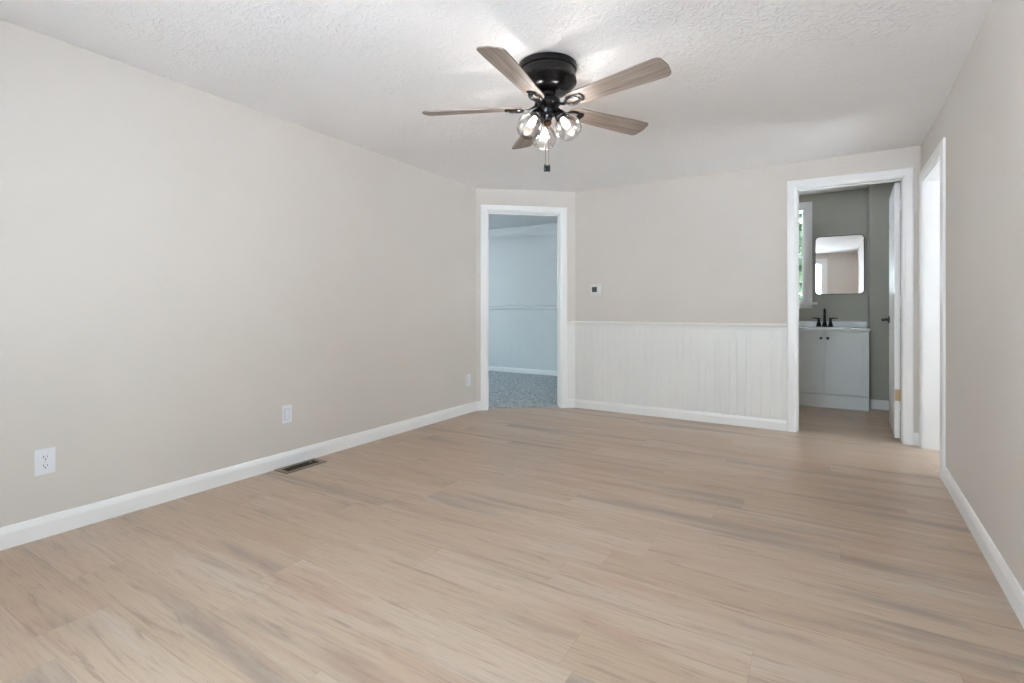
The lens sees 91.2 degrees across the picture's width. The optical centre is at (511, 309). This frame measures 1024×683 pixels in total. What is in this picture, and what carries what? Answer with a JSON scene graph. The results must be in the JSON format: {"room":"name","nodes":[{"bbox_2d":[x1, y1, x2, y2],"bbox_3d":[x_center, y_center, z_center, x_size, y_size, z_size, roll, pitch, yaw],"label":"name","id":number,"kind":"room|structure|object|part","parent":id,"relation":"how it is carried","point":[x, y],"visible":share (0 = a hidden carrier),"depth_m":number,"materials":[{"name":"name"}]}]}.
{"room":"empty living room","nodes":[
{"label":"empty living room","id":0,"kind":"room"},
{"bbox_2d":[0,19,475,527],"bbox_3d":[-1.688,-0.175,3.102,0.120,2.510,4.965,0,0,32],"label":"wall","id":1,"kind":"structure","parent":0,"point":[182,266],"depth_m":2.80,"materials":[{"name":"beige paint"}]},
{"bbox_2d":[34,447,55,475],"bbox_3d":[-2.119,0.687,2.275,0.009,0.117,0.073,0,0,32],"label":"wall outlet","id":2,"kind":"object","parent":1,"relation":"attached to","point":[44,459],"visible":1,"depth_m":2.27,"materials":[{"name":"white plastic"}]},
{"bbox_2d":[40,462,49,468],"bbox_3d":[-2.117,0.707,2.273,0.004,0.029,0.034,0,0,32],"label":"receptacle","id":3,"kind":"object","parent":2,"relation":"attached to","point":[43,465],"depth_m":2.27,"materials":[{"name":"white plastic"}]},
{"bbox_2d":[40,454,49,460],"bbox_3d":[-2.117,0.667,2.273,0.004,0.029,0.034,0,0,32],"label":"receptacle","id":4,"kind":"object","parent":2,"relation":"attached to","point":[43,457],"depth_m":2.27,"materials":[{"name":"white plastic"}]},
{"bbox_2d":[0,401,476,550],"bbox_3d":[-1.614,0.983,3.094,0.014,0.095,4.790,0,0,32],"label":"baseboard","id":5,"kind":"structure","parent":1,"relation":"attached to","point":[20,533],"depth_m":2.79,"materials":[{"name":"white paint"}]},
{"bbox_2d":[282,404,291,423],"bbox_3d":[-1.487,0.687,3.308,0.008,0.117,0.073,0,0,32],"label":"wall outlet","id":6,"kind":"object","parent":1,"relation":"attached to","point":[287,409],"visible":1,"depth_m":3.30,"materials":[{"name":"white plastic"}]},
{"bbox_2d":[285,409,288,418],"bbox_3d":[-1.484,0.687,3.307,0.003,0.067,0.033,0,0,32],"label":"receptacle","id":7,"kind":"object","parent":6,"relation":"attached to","point":[286,410],"depth_m":3.30,"materials":[{"name":"white plastic"}]},
{"bbox_2d":[466,374,470,385],"bbox_3d":[-0.436,0.703,5.023,0.008,0.117,0.073,0,0,32],"label":"wall outlet","id":8,"kind":"object","parent":1,"relation":"attached to","point":[468,376],"visible":1,"depth_m":5.02,"materials":[{"name":"white plastic"}]},
{"bbox_2d":[0,0,992,191],"bbox_3d":[0.115,-1.280,2.427,3.780,0.060,5.580,0,0,32],"label":"ceiling","id":9,"kind":"structure","parent":0,"point":[751,83],"depth_m":2.57,"materials":[{"name":"paint"}]},
{"bbox_2d":[422,46,670,171],"bbox_3d":[0.180,-0.980,2.538,1.257,0.540,1.242,0,0,32],"label":"ceiling fan","id":10,"kind":"object","parent":9,"relation":"hanging from","point":[545,78],"visible":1,"depth_m":2.46,"materials":[{"name":"brown wood"}]},
{"bbox_3d":[-0.209,-1.040,2.622,0.528,0.006,0.132,0,13,7],"label":"blade","id":11,"kind":"part","parent":10,"relation":"part of","materials":[{"name":"brown wood"}]},
{"bbox_3d":[0.015,-1.040,2.217,0.132,0.006,0.528,14,6,24],"label":"blade","id":12,"kind":"part","parent":10,"relation":"part of","materials":[{"name":"brown wood"}]},
{"bbox_3d":[0.107,-1.040,2.961,0.132,0.006,0.528,-13,3,-11],"label":"blade","id":13,"kind":"part","parent":10,"relation":"part of","materials":[{"name":"brown wood"}]},
{"bbox_3d":[0.103,-0.948,2.521,0.040,0.065,0.052,0,0,32],"label":"bulb","id":14,"kind":"part","parent":10,"relation":"part of","materials":[{"name":"white glass"}]},
{"bbox_2d":[530,108,542,120],"bbox_3d":[0.123,-0.990,2.534,0.062,0.055,0.062,0,0,32],"label":"socket","id":15,"kind":"object","parent":10,"relation":"attached to","point":[537,114],"depth_m":2.52,"materials":[{"name":"black metal"}]},
{"bbox_3d":[0.173,-0.948,2.669,0.044,0.065,0.049,0,0,32],"label":"bulb","id":16,"kind":"part","parent":10,"relation":"part of","materials":[{"name":"white glass"}]},
{"bbox_3d":[0.172,-0.867,2.574,0.004,0.242,0.003,0,0,32],"label":"pull chain","id":17,"kind":"part","parent":10,"relation":"part of","materials":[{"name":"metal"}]},
{"bbox_3d":[0.188,-0.867,2.574,0.004,0.242,0.003,0,0,32],"label":"pull chain","id":18,"kind":"part","parent":10,"relation":"part of","materials":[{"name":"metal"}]},
{"bbox_2d":[554,109,565,121],"bbox_3d":[0.246,-0.990,2.545,0.061,0.055,0.062,0,0,32],"label":"socket","id":19,"kind":"object","parent":10,"relation":"attached to","point":[559,114],"depth_m":2.53,"materials":[{"name":"black metal"}]},
{"bbox_3d":[0.268,-0.948,2.535,0.054,0.065,0.038,0,0,32],"label":"bulb","id":20,"kind":"part","parent":10,"relation":"part of","materials":[{"name":"white glass"}]},
{"bbox_3d":[0.526,-1.040,2.765,0.528,0.006,0.132,0,-13,-29],"label":"blade","id":21,"kind":"part","parent":10,"relation":"part of","materials":[{"name":"wood"}]},
{"bbox_3d":[0.470,-1.040,2.306,0.528,0.006,0.132,0,-13,43],"label":"blade","id":22,"kind":"part","parent":10,"relation":"part of","materials":[{"name":"wood"}]},
{"bbox_2d":[0,371,1023,682],"bbox_3d":[0.054,1.050,3.714,8.510,0.059,7.710,0,0,32],"label":"floor","id":23,"kind":"structure","parent":0,"point":[555,544],"depth_m":2.00,"materials":[{"name":"brown wood"}]},
{"bbox_2d":[274,458,326,473],"bbox_3d":[-1.392,1.025,3.307,0.136,0.010,0.300,0,0,32],"label":"floor vent","id":24,"kind":"object","parent":23,"relation":"in","point":[311,462],"visible":1,"depth_m":3.29,"materials":[{"name":"brown metal"}]},
{"bbox_2d":[282,460,317,470],"bbox_3d":[-1.392,1.027,3.307,0.072,0.003,0.236,0,0,32],"label":"grille","id":25,"kind":"object","parent":24,"relation":"attached to","point":[307,463],"depth_m":3.30,"materials":[{"name":"metal"}]},
{"bbox_2d":[799,330,868,410],"bbox_3d":[3.411,0.623,5.474,0.774,0.815,0.481,0,0,32],"label":"vanity cabinet","id":26,"kind":"object","parent":23,"relation":"on","point":[833,365],"visible":0.77,"depth_m":5.26,"materials":[{"name":"grey paint"}]},
{"bbox_3d":[3.140,0.553,5.406,0.383,0.662,0.020,0,0,32],"label":"door","id":27,"kind":"part","parent":26,"relation":"part of","materials":[{"name":"grey paint"}]},
{"bbox_2d":[799,321,869,330],"bbox_3d":[3.415,0.226,5.481,0.790,0.198,0.476,0,0,32],"label":"countertop","id":28,"kind":"structure","parent":26,"relation":"on","point":[803,325],"depth_m":5.51,"materials":[{"name":"white stone"}]},
{"bbox_2d":[812,308,837,326],"bbox_3d":[3.486,0.085,5.588,0.249,0.207,0.133,0,0,32],"label":"faucet","id":29,"kind":"object","parent":28,"relation":"on","point":[824,324],"visible":1,"depth_m":5.61,"materials":[{"name":"black metal"}]},
{"bbox_3d":[3.440,0.132,5.662,0.092,0.093,0.048,0,0,32],"label":"handle","id":30,"kind":"part","parent":29,"relation":"part of","materials":[{"name":"black metal"}]},
{"bbox_3d":[3.485,0.080,5.586,0.048,0.197,0.130,0,0,32],"label":"spout","id":31,"kind":"part","parent":29,"relation":"part of","materials":[{"name":"black metal"}]},
{"bbox_3d":[3.573,0.132,5.580,0.092,0.093,0.048,0,0,32],"label":"handle","id":32,"kind":"part","parent":29,"relation":"part of","materials":[{"name":"black metal"}]},
{"bbox_3d":[3.473,0.553,5.202,0.383,0.662,0.020,0,0,32],"label":"door","id":33,"kind":"part","parent":26,"relation":"part of","materials":[{"name":"grey paint"}]},
{"bbox_2d":[489,233,556,304],"bbox_3d":[0.500,-0.175,7.974,4.960,2.510,0.120,0,0,32],"label":"wall","id":34,"kind":"structure","parent":0,"point":[522,269],"depth_m":8.10,"materials":[{"name":"paint"}]},
{"bbox_2d":[489,310,556,370],"bbox_3d":[0.518,0.480,7.888,4.840,0.980,0.007,0,0,32],"label":"wainscoting","id":35,"kind":"structure","parent":34,"relation":"attached to","point":[525,339],"depth_m":8.09,"materials":[{"name":"paint"}]},
{"bbox_2d":[489,223,556,238],"bbox_3d":[0.501,-1.268,7.861,4.840,0.145,0.070,0,0,32],"label":"trim","id":36,"kind":"structure","parent":34,"relation":"attached to","point":[551,228],"depth_m":8.05,"materials":[{"name":"paint"}]},
{"bbox_2d":[489,304,556,309],"bbox_3d":[0.513,-0.047,7.880,4.840,0.084,0.026,0,0,32],"label":"trim","id":37,"kind":"structure","parent":34,"relation":"attached to","point":[523,306],"depth_m":8.06,"materials":[{"name":"paint"}]},
{"bbox_2d":[489,366,556,375],"bbox_3d":[0.516,0.982,7.885,4.840,0.086,0.014,0,0,32],"label":"baseboard","id":38,"kind":"structure","parent":34,"relation":"attached to","point":[491,368],"depth_m":8.08,"materials":[{"name":"white paint"}]},
{"bbox_2d":[489,214,556,229],"bbox_3d":[-0.564,-1.370,6.210,4.850,0.060,4.100,0,0,32],"label":"ceiling","id":39,"kind":"structure","parent":0,"point":[495,221],"depth_m":7.50,"materials":[{"name":"paint"}]},
{"bbox_2d":[476,188,574,400],"bbox_3d":[0.135,-0.175,5.279,1.150,2.510,0.120,0,0,-9],"label":"wall","id":40,"kind":"structure","parent":0,"point":[484,196],"depth_m":5.21,"materials":[{"name":"beige paint"}]},
{"bbox_2d":[476,401,480,410],"bbox_3d":[-0.345,0.983,5.137,0.046,0.095,0.014,0,0,-9],"label":"baseboard","id":41,"kind":"structure","parent":40,"relation":"attached to","point":[478,402],"depth_m":5.13,"materials":[{"name":"white paint"}]},
{"bbox_2d":[481,205,566,410],"bbox_3d":[0.119,-0.025,5.277,0.913,2.111,0.152,0,0,-9],"label":"trim","id":42,"kind":"structure","parent":40,"relation":"attached to","point":[560,212],"depth_m":5.24,"materials":[{"name":"white paint"}]},
{"bbox_2d":[567,326,574,398],"bbox_3d":[0.624,0.556,5.291,0.091,0.777,0.007,0,0,-9],"label":"wainscoting","id":43,"kind":"structure","parent":40,"relation":"attached to","point":[570,329],"depth_m":5.29,"materials":[{"name":"white paint"}]},
{"bbox_2d":[567,399,574,407],"bbox_3d":[0.625,0.983,5.288,0.091,0.095,0.014,0,0,-9],"label":"baseboard","id":44,"kind":"structure","parent":40,"relation":"attached to","point":[570,402],"depth_m":5.28,"materials":[{"name":"white paint"}]},
{"bbox_2d":[567,321,574,325],"bbox_3d":[0.626,0.145,5.283,0.091,0.054,0.024,0,0,-9],"label":"trim","id":45,"kind":"structure","parent":40,"relation":"attached to","point":[569,323],"depth_m":5.28,"materials":[{"name":"white paint"}]},
{"bbox_2d":[575,145,920,432],"bbox_3d":[1.950,-0.175,4.582,3.024,2.510,0.130,0,0,32],"label":"wall","id":46,"kind":"structure","parent":0,"point":[706,248],"depth_m":4.63,"materials":[{"name":"beige paint"}]},
{"bbox_2d":[590,284,602,294],"bbox_3d":[0.870,-0.207,5.162,0.128,0.112,0.026,0,0,32],"label":"thermostat","id":47,"kind":"object","parent":46,"relation":"attached to","point":[596,289],"visible":1,"depth_m":5.15,"materials":[{"name":"white plastic"}]},
{"bbox_2d":[575,326,786,420],"bbox_3d":[1.505,0.556,4.781,1.966,0.777,0.007,0,0,32],"label":"wainscoting","id":48,"kind":"structure","parent":46,"relation":"attached to","point":[739,372],"depth_m":4.70,"materials":[{"name":"white paint"}]},
{"bbox_2d":[575,399,786,430],"bbox_3d":[1.503,0.983,4.779,1.969,0.095,0.014,0,0,32],"label":"baseboard","id":49,"kind":"structure","parent":46,"relation":"attached to","point":[764,423],"depth_m":4.69,"materials":[{"name":"white paint"}]},
{"bbox_2d":[575,321,786,329],"bbox_3d":[1.500,0.145,4.775,1.968,0.054,0.024,0,0,32],"label":"trim","id":50,"kind":"structure","parent":46,"relation":"attached to","point":[749,326],"depth_m":4.69,"materials":[{"name":"white paint"}]},
{"bbox_2d":[787,167,913,444],"bbox_3d":[2.735,-0.031,4.096,0.846,2.122,0.155,0,0,32],"label":"trim","id":51,"kind":"structure","parent":46,"relation":"attached to","point":[905,175],"depth_m":3.92,"materials":[{"name":"white paint"}]},
{"bbox_2d":[881,183,900,437],"bbox_3d":[3.254,0.004,4.265,0.159,2.028,0.711,0,0,34],"label":"door","id":52,"kind":"structure","parent":46,"relation":"in","point":[894,319],"depth_m":3.99,"materials":[{"name":"white paint"}]},
{"bbox_3d":[3.355,0.087,4.500,0.062,0.064,0.143,0,0,34],"label":"handle","id":53,"kind":"part","parent":52,"relation":"part of","materials":[{"name":"black metal"}]},
{"bbox_2d":[914,433,918,445],"bbox_3d":[3.079,0.983,3.805,0.045,0.095,0.014,0,0,32],"label":"baseboard","id":54,"kind":"structure","parent":46,"relation":"attached to","point":[916,435],"depth_m":3.80,"materials":[{"name":"white paint"}]},
{"bbox_2d":[799,188,867,327],"bbox_3d":[3.413,-0.175,5.837,2.120,2.510,0.120,0,0,32],"label":"wall","id":55,"kind":"structure","parent":0,"point":[837,213],"depth_m":5.60,"materials":[{"name":"paint"}]},
{"bbox_2d":[799,202,816,308],"bbox_3d":[3.148,-0.628,5.973,0.844,1.227,0.165,0,0,32],"label":"window","id":56,"kind":"structure","parent":55,"relation":"in","point":[805,208],"depth_m":5.76,"materials":[{"name":"white paint"}]},
{"bbox_3d":[3.179,-0.885,6.024,0.572,0.541,0.025,0,0,32],"label":"sash","id":57,"kind":"part","parent":56,"relation":"part of","materials":[{"name":"white paint"}]},
{"bbox_3d":[3.163,-0.374,5.999,0.572,0.541,0.025,0,0,32],"label":"sash","id":58,"kind":"part","parent":56,"relation":"part of","materials":[{"name":"white paint"}]},
{"bbox_3d":[3.124,-0.076,5.935,0.844,0.028,0.075,0,0,32],"label":"sill","id":59,"kind":"part","parent":56,"relation":"part of","materials":[{"name":"white paint"}]},
{"bbox_2d":[799,321,866,326],"bbox_3d":[3.534,0.158,5.676,0.790,0.062,0.020,0,0,32],"label":"backsplash","id":60,"kind":"structure","parent":55,"relation":"attached to","point":[801,323],"depth_m":5.59,"materials":[{"name":"white stone"}]},
{"bbox_2d":[815,234,864,294],"bbox_3d":[3.655,-0.503,5.596,0.462,0.656,0.023,0,0,32],"label":"wall mirror","id":61,"kind":"object","parent":55,"relation":"attached to","point":[839,260],"visible":1,"depth_m":5.59,"materials":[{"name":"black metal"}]},
{"bbox_2d":[799,185,868,194],"bbox_3d":[2.881,-1.360,5.084,2.000,0.060,1.720,0,0,32],"label":"ceiling","id":62,"kind":"structure","parent":0,"point":[860,186],"depth_m":5.58,"materials":[{"name":"paint"}]},
{"bbox_2d":[868,181,900,407],"bbox_3d":[3.964,-0.170,5.271,0.348,2.400,0.270,0,0,32],"label":"wall","id":63,"kind":"structure","parent":0,"point":[879,194],"depth_m":5.20,"materials":[{"name":"paint"}]},
{"bbox_2d":[870,399,900,410],"bbox_3d":[3.890,0.983,5.149,0.348,0.095,0.014,0,0,32],"label":"baseboard","id":64,"kind":"structure","parent":63,"relation":"attached to","point":[874,404],"depth_m":5.19,"materials":[{"name":"white paint"}]},
{"bbox_2d":[921,102,945,169],"bbox_3d":[2.936,-0.175,3.348,0.212,2.510,0.943,0,0,32],"label":"wall","id":65,"kind":"structure","parent":0,"point":[937,132],"depth_m":3.32,"materials":[{"name":"beige paint"}]},
{"bbox_2d":[919,137,945,480],"bbox_3d":[2.933,-0.003,3.344,0.243,2.066,0.925,0,0,32],"label":"trim","id":66,"kind":"structure","parent":65,"relation":"attached to","point":[932,177],"depth_m":3.69,"materials":[{"name":"white paint"}]},
{"bbox_2d":[946,0,1023,590],"bbox_3d":[2.143,-0.175,2.214,0.120,2.510,1.822,0,0,34],"label":"wall","id":67,"kind":"structure","parent":0,"point":[985,102],"depth_m":2.06,"materials":[{"name":"beige paint"}]},
{"bbox_2d":[943,466,1023,627],"bbox_3d":[2.087,0.983,2.252,0.014,0.095,1.822,0,0,34],"label":"baseboard","id":68,"kind":"structure","parent":67,"relation":"attached to","point":[1009,584],"depth_m":2.03,"materials":[{"name":"white paint"}]},
{"label":"outside","id":69,"kind":"structure","parent":0,"visible":0},
{"bbox_3d":[2.612,1.755,4.263,80.000,0.050,90.000,0,0,32],"label":"ground","id":70,"kind":"structure","parent":69,"visible":0},
{"bbox_2d":[799,214,801,298],"bbox_3d":[4.240,-0.665,8.641,3.140,4.802,3.056,0,0,32],"label":"tree","id":71,"kind":"object","parent":70,"relation":"on","point":[800,215],"visible":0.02,"depth_m":7.71,"materials":[{"name":"green plant"}]}
]}

